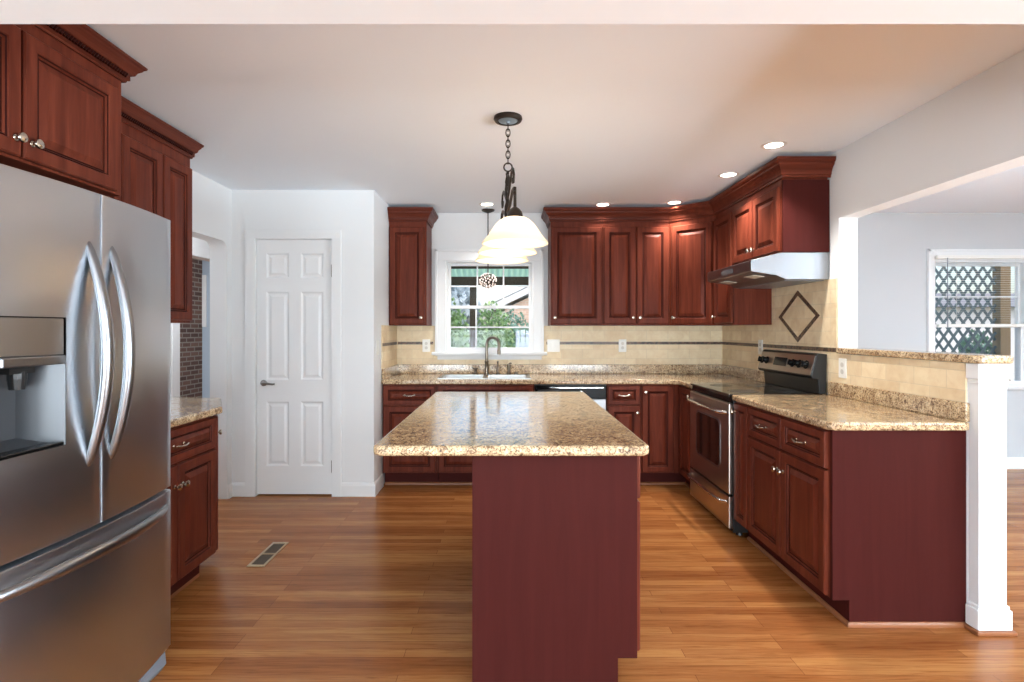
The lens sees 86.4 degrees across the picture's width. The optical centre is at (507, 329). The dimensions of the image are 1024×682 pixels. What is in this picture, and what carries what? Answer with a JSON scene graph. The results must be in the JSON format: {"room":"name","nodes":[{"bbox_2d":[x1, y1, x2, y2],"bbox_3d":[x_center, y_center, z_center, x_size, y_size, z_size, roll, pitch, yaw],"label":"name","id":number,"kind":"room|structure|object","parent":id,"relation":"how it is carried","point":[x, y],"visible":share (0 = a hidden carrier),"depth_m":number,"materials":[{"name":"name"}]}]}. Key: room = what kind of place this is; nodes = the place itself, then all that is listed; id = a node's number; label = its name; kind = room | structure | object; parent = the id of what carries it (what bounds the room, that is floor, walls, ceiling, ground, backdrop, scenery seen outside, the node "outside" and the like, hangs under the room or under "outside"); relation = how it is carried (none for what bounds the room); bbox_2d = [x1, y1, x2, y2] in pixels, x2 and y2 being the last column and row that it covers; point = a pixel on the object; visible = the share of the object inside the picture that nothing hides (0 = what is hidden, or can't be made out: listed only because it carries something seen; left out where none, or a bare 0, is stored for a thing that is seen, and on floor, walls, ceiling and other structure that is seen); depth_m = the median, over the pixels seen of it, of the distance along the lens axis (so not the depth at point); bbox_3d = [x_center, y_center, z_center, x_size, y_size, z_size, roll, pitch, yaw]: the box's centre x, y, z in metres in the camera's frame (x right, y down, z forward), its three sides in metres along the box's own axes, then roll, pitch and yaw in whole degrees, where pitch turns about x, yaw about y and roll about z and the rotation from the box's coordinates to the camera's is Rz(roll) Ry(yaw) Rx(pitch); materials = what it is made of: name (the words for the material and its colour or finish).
{"room":"kitchen","nodes":[
{"label":"kitchen","id":0,"kind":"room"},
{"bbox_2d":[170,237,209,395],"bbox_3d":[-3.250,0.105,5.700,0.100,2.460,5.000,0,0,0],"label":"wall","id":1,"kind":"structure","parent":0,"point":[197,242],"depth_m":5.62,"materials":[{"name":"white paint"}]},
{"bbox_2d":[171,245,209,396],"bbox_3d":[-3.190,0.240,5.815,0.020,2.190,1.290,0,0,0],"label":"trim","id":2,"kind":"structure","parent":1,"relation":"attached to","point":[196,251],"depth_m":5.23,"materials":[{"name":"white paint"}]},
{"bbox_2d":[180,258,201,397],"bbox_3d":[-4.660,0.105,5.700,0.120,2.460,5.000,0,0,0],"label":"brick wall","id":3,"kind":"structure","parent":0,"point":[190,333],"depth_m":7.97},
{"bbox_2d":[202,260,209,397],"bbox_3d":[-4.010,0.105,8.250,1.420,2.460,0.100,0,0,0],"label":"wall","id":4,"kind":"structure","parent":0,"point":[205,264],"depth_m":8.20,"materials":[{"name":"white paint"}]},
{"bbox_2d":[202,275,206,326],"bbox_3d":[-4.560,-0.435,8.185,0.060,0.780,0.030,0,0,0],"label":"trim","id":5,"kind":"structure","parent":4,"relation":"attached to","point":[204,277],"depth_m":8.17,"materials":[{"name":"white paint"}]},
{"bbox_2d":[192,170,231,498],"bbox_3d":[-2.288,0.105,0.090,0.135,2.460,8.580,0,0,0],"label":"wall","id":6,"kind":"structure","parent":0,"point":[211,200],"depth_m":4.30,"materials":[{"name":"white paint"}]},
{"bbox_2d":[0,24,147,195],"bbox_3d":[-1.875,-0.832,1.778,0.681,0.559,1.088,0,0,0],"label":"upper cabinet","id":7,"kind":"object","parent":6,"relation":"attached to","point":[60,84],"visible":0.94,"depth_m":1.94,"materials":[{"name":"brown wood"}]},
{"bbox_2d":[107,96,203,322],"bbox_3d":[-2.021,-0.575,2.769,0.390,1.067,1.015,0,0,0],"label":"upper cabinet","id":8,"kind":"object","parent":6,"relation":"attached to","point":[156,172],"visible":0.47,"depth_m":2.97,"materials":[{"name":"brown wood"}]},
{"bbox_2d":[232,190,376,495],"bbox_3d":[-1.649,0.105,4.430,1.143,2.460,0.100,0,0,0],"label":"wall","id":9,"kind":"structure","parent":0,"point":[352,212],"depth_m":4.38,"materials":[{"name":"white paint"}]},
{"bbox_2d":[227,482,244,498],"bbox_3d":[-2.163,1.280,4.345,0.114,0.110,0.070,0,0,0],"label":"baseboard","id":10,"kind":"structure","parent":9,"relation":"attached to","point":[234,489],"depth_m":4.37,"materials":[{"name":"white paint"}]},
{"bbox_2d":[245,230,340,496],"bbox_3d":[-1.722,0.268,4.410,0.768,2.135,0.141,0,0,0],"label":"door","id":11,"kind":"structure","parent":9,"relation":"in","point":[299,271],"depth_m":4.39,"materials":[{"name":"white paint"}]},
{"bbox_2d":[341,474,383,496],"bbox_3d":[-1.200,1.280,4.513,0.276,0.110,0.294,0,0,0],"label":"baseboard","id":12,"kind":"structure","parent":9,"relation":"attached to","point":[348,489],"depth_m":4.37,"materials":[{"name":"white paint"}]},
{"bbox_2d":[377,194,389,482],"bbox_3d":[-1.129,0.105,4.865,0.103,2.460,0.770,0,0,0],"label":"wall","id":13,"kind":"structure","parent":0,"point":[382,212],"depth_m":4.64,"materials":[{"name":"white paint"}]},
{"bbox_2d":[381,325,396,368],"bbox_3d":[-1.071,0.145,4.935,0.011,0.371,0.610,0,0,0],"label":"tile backsplash","id":14,"kind":"structure","parent":13,"relation":"attached to","point":[388,333],"depth_m":4.87,"materials":[{"name":"tile"}]},
{"bbox_2d":[385,482,471,484],"bbox_3d":[-0.422,1.325,4.713,1.284,0.019,0.014,0,0,0],"label":"trim","id":15,"kind":"structure","parent":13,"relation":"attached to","point":[386,483],"depth_m":4.71,"materials":[{"name":"brown wood"}]},
{"bbox_2d":[0,0,1023,23],"bbox_3d":[-0.018,-0.912,1.169,4.405,0.425,0.157,0,0,0],"label":"ceiling beam","id":16,"kind":"structure","parent":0,"point":[11,11],"depth_m":1.20,"materials":[{"name":"white paint"}]},
{"bbox_2d":[86,24,1023,212],"bbox_3d":[2.047,-1.175,0.525,8.805,0.100,9.750,0,0,0],"label":"ceiling","id":17,"kind":"structure","parent":0,"point":[620,115],"depth_m":2.63,"materials":[{"name":"white paint"}]},
{"bbox_2d":[479,202,494,205],"bbox_3d":[-0.188,-1.121,4.866,0.148,0.006,0.148,0,0,0],"label":"recessed light","id":18,"kind":"object","parent":17,"relation":"in","point":[482,203],"visible":1,"depth_m":4.86,"materials":[{"name":"white"}]},
{"bbox_2d":[479,208,496,288],"bbox_3d":[-0.188,-0.754,5.100,0.168,0.740,0.169,0,0,0],"label":"globe pendant","id":19,"kind":"object","parent":17,"relation":"hanging from","point":[486,210],"visible":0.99,"depth_m":5.09,"materials":[{"name":"clear glass"}]},
{"bbox_2d":[475,112,547,263],"bbox_3d":[-0.002,-0.768,2.930,0.322,0.712,0.963,0,0,-6],"label":"pendant light","id":20,"kind":"object","parent":17,"relation":"hanging from","point":[514,237],"visible":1,"depth_m":2.75,"materials":[{"name":"white glass"}]},
{"bbox_2d":[595,202,610,206],"bbox_3d":[0.849,-1.121,4.880,0.148,0.006,0.148,0,0,0],"label":"recessed light","id":21,"kind":"object","parent":17,"relation":"in","point":[604,204],"visible":1,"depth_m":4.87,"materials":[{"name":"white"}]},
{"bbox_2d":[666,200,682,204],"bbox_3d":[1.465,-1.121,4.797,0.148,0.006,0.148,0,0,0],"label":"recessed light","id":22,"kind":"object","parent":17,"relation":"in","point":[673,202],"visible":1,"depth_m":4.79,"materials":[{"name":"white"}]},
{"bbox_2d":[717,171,738,177],"bbox_3d":[1.593,-1.121,3.940,0.148,0.006,0.148,0,0,0],"label":"recessed light","id":23,"kind":"object","parent":17,"relation":"in","point":[724,174],"visible":1,"depth_m":3.93,"materials":[{"name":"white"}]},
{"bbox_2d":[760,141,786,148],"bbox_3d":[1.614,-1.121,3.310,0.148,0.006,0.148,0,0,0],"label":"recessed light","id":24,"kind":"object","parent":17,"relation":"in","point":[773,144],"visible":1,"depth_m":3.30,"materials":[{"name":"white paint"}]},
{"bbox_2d":[150,469,1023,681],"bbox_3d":[2.047,1.375,0.525,8.805,0.080,9.750,0,0,0],"label":"floor","id":25,"kind":"structure","parent":0,"point":[378,588],"depth_m":2.60,"materials":[{"name":"brown wood"}]},
{"bbox_2d":[0,163,169,681],"bbox_3d":[-1.685,0.449,1.749,0.906,1.772,0.834,0,0,0],"label":"refrigerator","id":26,"kind":"object","parent":25,"relation":"on","point":[85,274],"visible":1,"depth_m":1.66,"materials":[{"name":"silver metal"}]},
{"bbox_2d":[170,573,199,598],"bbox_3d":[-1.704,1.325,2.742,0.137,0.019,0.980,0,0,-10],"label":"trim","id":27,"kind":"structure","parent":25,"relation":"on","point":[198,574],"depth_m":2.82,"materials":[{"name":"brown wood"}]},
{"bbox_2d":[166,415,221,594],"bbox_3d":[-1.881,0.898,2.775,0.661,0.874,1.120,0,0,0],"label":"base cabinet","id":28,"kind":"object","parent":25,"relation":"on","point":[193,487],"visible":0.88,"depth_m":2.74,"materials":[{"name":"brown wood"}]},
{"bbox_2d":[170,396,221,427],"bbox_3d":[-1.894,0.440,2.844,0.644,0.038,1.268,0,0,0],"label":"countertop","id":29,"kind":"structure","parent":28,"relation":"on","point":[183,410],"depth_m":2.92,"materials":[{"name":"stone"}]},
{"bbox_2d":[246,542,288,566],"bbox_3d":[-1.423,1.332,3.243,0.100,0.005,0.350,0,0,0],"label":"floor vent","id":30,"kind":"object","parent":25,"relation":"in","point":[273,549],"visible":1,"depth_m":3.23,"materials":[{"name":"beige metal"}]},
{"bbox_2d":[383,384,437,481],"bbox_3d":[-0.837,0.898,4.910,0.463,0.874,0.639,0,0,0],"label":"base cabinet","id":31,"kind":"object","parent":25,"relation":"on","point":[399,400],"visible":0.57,"depth_m":4.63,"materials":[{"name":"brown wood"}]},
{"bbox_2d":[437,384,533,481],"bbox_3d":[-0.190,0.898,4.911,0.828,0.874,0.639,0,0,0],"label":"base cabinet","id":32,"kind":"object","parent":25,"relation":"on","point":[449,468],"visible":0.18,"depth_m":4.63,"materials":[{"name":"brown wood"}]},
{"bbox_2d":[472,456,639,681],"bbox_3d":[0.200,0.898,2.855,0.666,0.874,1.660,0,0,0],"label":"base cabinet","id":33,"kind":"object","parent":25,"relation":"on","point":[556,539],"visible":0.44,"depth_m":2.02,"materials":[{"name":"brown wood"}]},
{"bbox_2d":[374,392,648,455],"bbox_3d":[0.012,0.440,2.852,1.016,0.038,1.756,0,0,0],"label":"countertop","id":34,"kind":"structure","parent":33,"relation":"on","point":[446,423],"depth_m":2.33,"materials":[{"name":"stone"}]},
{"bbox_2d":[534,384,605,409],"bbox_3d":[0.533,0.899,4.903,0.605,0.872,0.584,0,0,0],"label":"dishwasher","id":35,"kind":"object","parent":25,"relation":"on","point":[596,392],"visible":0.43,"depth_m":4.62,"materials":[{"name":"black plastic"}]},
{"bbox_2d":[606,384,639,437],"bbox_3d":[0.985,0.898,4.910,0.286,0.874,0.639,0,0,0],"label":"base cabinet","id":36,"kind":"object","parent":25,"relation":"on","point":[622,400],"visible":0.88,"depth_m":4.63,"materials":[{"name":"brown wood"}]},
{"bbox_2d":[640,482,689,488],"bbox_3d":[1.192,1.325,4.500,0.692,0.019,0.440,0,0,0],"label":"trim","id":37,"kind":"structure","parent":25,"relation":"on","point":[641,483],"depth_m":4.71,"materials":[{"name":"brown wood"}]},
{"bbox_2d":[640,384,692,484],"bbox_3d":[1.595,0.898,4.754,0.933,0.874,0.978,0,0,0],"label":"base cabinet","id":38,"kind":"object","parent":25,"relation":"on","point":[664,408],"visible":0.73,"depth_m":4.63,"materials":[{"name":"brown wood"}]},
{"bbox_2d":[382,364,764,387],"bbox_3d":[0.496,0.395,4.757,3.139,0.128,0.982,0,0,0],"label":"countertop","id":39,"kind":"structure","parent":38,"relation":"on","point":[677,374],"depth_m":5.16,"materials":[{"name":"stone"}]},
{"bbox_2d":[437,374,530,378],"bbox_3d":[-0.205,0.498,4.928,0.810,0.164,0.445,0,0,0],"label":"sink","id":40,"kind":"object","parent":39,"relation":"in","point":[444,376],"visible":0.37,"depth_m":5.07,"materials":[{"name":"white ceramic"}]},
{"bbox_2d":[496,361,499,374],"bbox_3d":[-0.095,0.353,5.093,0.044,0.127,0.079,0,0,0],"label":"soap dispenser","id":41,"kind":"object","parent":40,"relation":"on","point":[497,367],"visible":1,"depth_m":5.10,"materials":[{"name":"silver metal"}]},
{"bbox_2d":[506,363,511,374],"bbox_3d":[0.009,0.359,5.107,0.050,0.114,0.053,0,0,0],"label":"sprayer","id":42,"kind":"object","parent":40,"relation":"on","point":[508,364],"visible":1,"depth_m":5.10,"materials":[{"name":"silver metal"}]},
{"bbox_2d":[472,336,500,374],"bbox_3d":[-0.197,0.236,5.097,0.276,0.360,0.083,0,0,12],"label":"faucet","id":43,"kind":"object","parent":39,"relation":"on","point":[490,337],"visible":1,"depth_m":5.09,"materials":[{"name":"silver metal"}]},
{"bbox_2d":[730,401,762,547],"bbox_3d":[1.730,0.894,3.394,0.639,0.882,0.200,0,0,0],"label":"base cabinet","id":44,"kind":"object","parent":25,"relation":"on","point":[740,411],"visible":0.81,"depth_m":3.38,"materials":[{"name":"brown wood"}]},
{"bbox_2d":[686,349,826,535],"bbox_3d":[1.703,0.743,3.879,0.699,1.184,0.754,0,0,0],"label":"range","id":45,"kind":"object","parent":25,"relation":"on","point":[711,476],"visible":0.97,"depth_m":3.77,"materials":[{"name":"silver metal"}]},
{"bbox_2d":[690,383,822,396],"bbox_3d":[1.724,0.421,3.879,0.603,0.017,0.754,0,0,0],"label":"cooktop","id":46,"kind":"object","parent":45,"relation":"in","point":[717,389],"depth_m":3.78,"materials":[{"name":"grey"}]},
{"bbox_2d":[748,406,965,621],"bbox_3d":[1.739,0.894,2.876,0.658,0.882,0.834,0,0,0],"label":"base cabinet","id":47,"kind":"object","parent":25,"relation":"on","point":[873,523],"visible":0.91,"depth_m":2.46,"materials":[{"name":"brown wood"}]},
{"bbox_2d":[732,381,969,430],"bbox_3d":[1.750,0.389,2.964,0.632,0.124,1.060,0,0,0],"label":"countertop","id":48,"kind":"structure","parent":47,"relation":"on","point":[847,407],"depth_m":2.74,"materials":[{"name":"stone"}]},
{"bbox_2d":[963,363,1017,635],"bbox_3d":[2.132,0.742,2.412,0.175,1.187,0.082,0,0,0],"label":"end post","id":49,"kind":"object","parent":25,"relation":"on","point":[987,612],"visible":0.99,"depth_m":2.40,"materials":[{"name":"white paint"}]},
{"bbox_2d":[836,348,1013,363],"bbox_3d":[2.131,0.129,2.889,0.173,0.036,1.033,0,0,0],"label":"bar","id":50,"kind":"object","parent":49,"relation":"on","point":[893,353],"visible":1,"depth_m":2.64,"materials":[{"name":"stone"}]},
{"bbox_2d":[396,213,1023,456],"bbox_3d":[2.635,0.105,5.325,7.630,2.460,0.150,0,0,0],"label":"wall","id":51,"kind":"structure","parent":0,"point":[892,248],"depth_m":5.25,"materials":[{"name":"grey paint"}]},
{"bbox_2d":[387,207,437,325],"bbox_3d":[-0.872,-0.568,5.051,0.405,1.054,0.391,0,0,0],"label":"upper cabinet","id":52,"kind":"object","parent":51,"relation":"attached to","point":[410,228],"visible":1,"depth_m":4.90,"materials":[{"name":"brown wood"}]},
{"bbox_2d":[431,249,546,355],"bbox_3d":[-0.178,-0.263,5.287,1.104,1.025,0.185,0,0,0],"label":"window","id":53,"kind":"structure","parent":51,"relation":"in","point":[444,258],"depth_m":5.23,"materials":[{"name":"white paint"}]},
{"bbox_2d":[397,326,721,363],"bbox_3d":[0.496,0.145,5.244,3.130,0.371,0.012,0,0,0],"label":"tile backsplash","id":54,"kind":"structure","parent":51,"relation":"attached to","point":[578,344],"depth_m":5.24,"materials":[{"name":"tile"}]},
{"bbox_2d":[422,339,429,351],"bbox_3d":[-0.785,0.150,5.234,0.074,0.120,0.008,0,0,0],"label":"wall outlet","id":55,"kind":"object","parent":54,"relation":"attached to","point":[425,342],"visible":1,"depth_m":5.23,"materials":[{"name":"white plastic"}]},
{"bbox_2d":[547,339,559,351],"bbox_3d":[0.437,0.150,5.232,0.120,0.120,0.010,0,0,0],"label":"light switch","id":56,"kind":"object","parent":54,"relation":"attached to","point":[553,345],"visible":1,"depth_m":5.23,"materials":[{"name":"white plastic"}]},
{"bbox_2d":[619,339,625,351],"bbox_3d":[1.100,0.150,5.234,0.074,0.120,0.008,0,0,0],"label":"wall outlet","id":57,"kind":"object","parent":54,"relation":"attached to","point":[622,342],"visible":1,"depth_m":5.23,"materials":[{"name":"white plastic"}]},
{"bbox_2d":[548,222,601,325],"bbox_3d":[0.619,-0.513,5.056,0.468,0.944,0.380,0,0,0],"label":"upper cabinet","id":58,"kind":"object","parent":51,"relation":"attached to","point":[574,248],"visible":1,"depth_m":4.90,"materials":[{"name":"brown wood"}]},
{"bbox_2d":[541,156,835,227],"bbox_3d":[1.319,-1.036,4.461,0.888,0.118,2.518,0,0,-44],"label":"crown molding","id":59,"kind":"structure","parent":58,"relation":"attached to","point":[780,167],"depth_m":4.50,"materials":[{"name":"brown wood"}]},
{"bbox_2d":[601,222,668,325],"bbox_3d":[1.155,-0.513,5.056,0.604,0.944,0.380,0,0,0],"label":"upper cabinet","id":60,"kind":"object","parent":51,"relation":"attached to","point":[635,255],"visible":0.96,"depth_m":4.90,"materials":[{"name":"brown wood"}]},
{"bbox_2d":[668,215,733,325],"bbox_3d":[1.757,-0.513,4.943,0.613,0.944,0.606,0,0,0],"label":"upper cabinet","id":61,"kind":"object","parent":51,"relation":"attached to","point":[691,241],"visible":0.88,"depth_m":4.77,"materials":[{"name":"brown wood"}]},
{"bbox_2d":[927,249,1023,389],"bbox_3d":[4.560,-0.100,5.287,1.120,1.350,0.185,0,0,0],"label":"window","id":62,"kind":"structure","parent":51,"relation":"in","point":[1018,384],"depth_m":5.24,"materials":[{"name":"white paint"}]},
{"bbox_2d":[935,255,1023,326],"bbox_3d":[4.567,-0.368,5.190,0.965,0.686,0.048,0,0,0],"label":"window blind","id":63,"kind":"object","parent":62,"relation":"attached to","point":[947,257],"visible":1,"depth_m":5.18,"materials":[{"name":"white plastic"}]},
{"bbox_2d":[1007,457,1023,468],"bbox_3d":[4.242,1.280,5.242,4.115,0.110,0.014,0,0,0],"label":"baseboard","id":64,"kind":"structure","parent":51,"relation":"attached to","point":[1012,462],"depth_m":5.24,"materials":[{"name":"white paint"}]},
{"bbox_2d":[747,536,965,627],"bbox_3d":[1.797,1.325,2.962,0.546,0.019,1.036,0,0,0],"label":"trim","id":65,"kind":"structure","parent":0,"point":[805,587],"depth_m":2.45,"materials":[{"name":"brown wood"}]},
{"bbox_2d":[734,50,1023,603],"bbox_3d":[2.127,0.105,3.214,0.115,2.460,4.072,0,0,0],"label":"wall","id":66,"kind":"structure","parent":0,"point":[973,130],"depth_m":2.71,"materials":[{"name":"white paint"}]},
{"bbox_2d":[711,205,771,324],"bbox_3d":[1.887,-0.513,4.450,0.352,0.944,0.377,0,0,0],"label":"upper cabinet","id":67,"kind":"object","parent":66,"relation":"attached to","point":[732,306],"visible":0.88,"depth_m":4.28,"materials":[{"name":"brown wood"}]},
{"bbox_2d":[708,252,827,288],"bbox_3d":[1.808,-0.410,3.879,0.499,0.179,0.760,0,0,0],"label":"range hood","id":68,"kind":"object","parent":66,"relation":"attached to","point":[783,269],"visible":1,"depth_m":3.50,"materials":[{"name":"grey metal"}]},
{"bbox_2d":[722,278,837,392],"bbox_3d":[2.064,0.040,4.335,0.011,0.730,1.829,0,0,0],"label":"tile backsplash","id":69,"kind":"structure","parent":66,"relation":"attached to","point":[804,316],"depth_m":3.92,"materials":[{"name":"tile"}]},
{"bbox_2d":[758,340,762,354],"bbox_3d":[2.054,0.140,4.435,0.008,0.120,0.074,0,0,0],"label":"wall outlet","id":70,"kind":"object","parent":69,"relation":"attached to","point":[760,342],"visible":0.93,"depth_m":4.43,"materials":[{"name":"white plastic"}]},
{"bbox_2d":[732,178,828,264],"bbox_3d":[1.887,-0.743,3.878,0.352,0.484,0.764,0,0,0],"label":"upper cabinet","id":71,"kind":"object","parent":66,"relation":"attached to","point":[788,214],"visible":0.96,"depth_m":3.50,"materials":[{"name":"brown wood"}]},
{"bbox_2d":[837,354,966,402],"bbox_3d":[2.066,0.278,2.938,0.008,0.255,0.964,0,0,0],"label":"tile backsplash","id":72,"kind":"structure","parent":66,"relation":"attached to","point":[936,379],"depth_m":2.80,"materials":[{"name":"tile"}]},
{"bbox_2d":[839,358,846,377],"bbox_3d":[2.057,0.235,3.352,0.008,0.120,0.074,0,0,0],"label":"wall outlet","id":73,"kind":"object","parent":72,"relation":"attached to","point":[842,362],"visible":1,"depth_m":3.35,"materials":[{"name":"white plastic"}]},
{"label":"outside","id":74,"kind":"structure","parent":0,"visible":0},
{"bbox_3d":[0.000,1.785,22.800,28.000,0.100,34.400,0,0,0],"label":"ground","id":75,"kind":"structure","parent":74,"visible":0},
{"bbox_2d":[451,297,469,346],"bbox_3d":[-1.057,0.580,9.196,0.954,2.315,0.945,0,0,0],"label":"bush","id":76,"kind":"object","parent":75,"relation":"on","point":[456,340],"visible":0.16,"depth_m":9.11,"materials":[{"name":"green plant"}]},
{"bbox_2d":[451,285,482,345],"bbox_3d":[-2.381,-0.202,18.999,3.130,3.885,3.126,0,0,0],"label":"tree","id":77,"kind":"object","parent":75,"relation":"on","point":[461,295],"visible":0.09,"depth_m":18.23,"materials":[{"name":"brown wood"}]},
{"bbox_2d":[451,266,528,346],"bbox_3d":[0.000,0.217,6.575,4.600,3.035,2.150,0,0,0],"label":"porch","id":78,"kind":"object","parent":75,"relation":"on","point":[513,275],"visible":0.09,"depth_m":7.45,"materials":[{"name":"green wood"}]},
{"bbox_2d":[477,300,515,346],"bbox_3d":[-0.277,0.581,10.406,0.865,2.312,0.869,0,0,0],"label":"bush","id":79,"kind":"object","parent":75,"relation":"on","point":[495,332],"visible":0.4,"depth_m":10.27,"materials":[{"name":"green plant"}]},
{"bbox_2d":[484,287,528,342],"bbox_3d":[3.500,-0.495,19.450,8.500,4.460,5.500,0,0,0],"label":"neighbor house","id":80,"kind":"structure","parent":75,"relation":"on","point":[520,297],"depth_m":17.00,"materials":[{"name":"brick"}]},
{"bbox_2d":[499,309,528,346],"bbox_3d":[0.125,0.625,12.207,1.035,2.226,1.052,0,0,0],"label":"bush","id":81,"kind":"object","parent":75,"relation":"on","point":[516,317],"visible":0.13,"depth_m":12.08,"materials":[{"name":"green plant"}]},
{"bbox_2d":[516,330,528,346],"bbox_3d":[1.460,0.840,11.030,2.600,1.690,0.060,0,0,0],"label":"fence","id":82,"kind":"object","parent":75,"relation":"on","point":[518,344],"visible":0.06,"depth_m":11.00,"materials":[{"name":"blue paint"}]},
{"bbox_2d":[935,266,1010,380],"bbox_3d":[5.219,0.239,6.505,1.462,3.008,0.110,0,0,0],"label":"lattice screen","id":83,"kind":"object","parent":75,"relation":"on","point":[1000,309],"visible":0.14,"depth_m":6.50,"materials":[{"name":"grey wood"}]},
{"bbox_2d":[935,293,1014,380],"bbox_3d":[11.600,0.360,15.000,5.600,2.750,3.600,0,0,0],"label":"lattice fence","id":84,"kind":"object","parent":75,"relation":"on","point":[953,343],"visible":0.05,"depth_m":13.50,"materials":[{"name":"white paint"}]},
{"bbox_2d":[958,329,991,353],"bbox_3d":[6.874,0.855,8.005,0.573,1.763,0.548,0,0,0],"label":"bush","id":85,"kind":"object","parent":75,"relation":"on","point":[963,343],"visible":0.05,"depth_m":7.95,"materials":[{"name":"green plant"}]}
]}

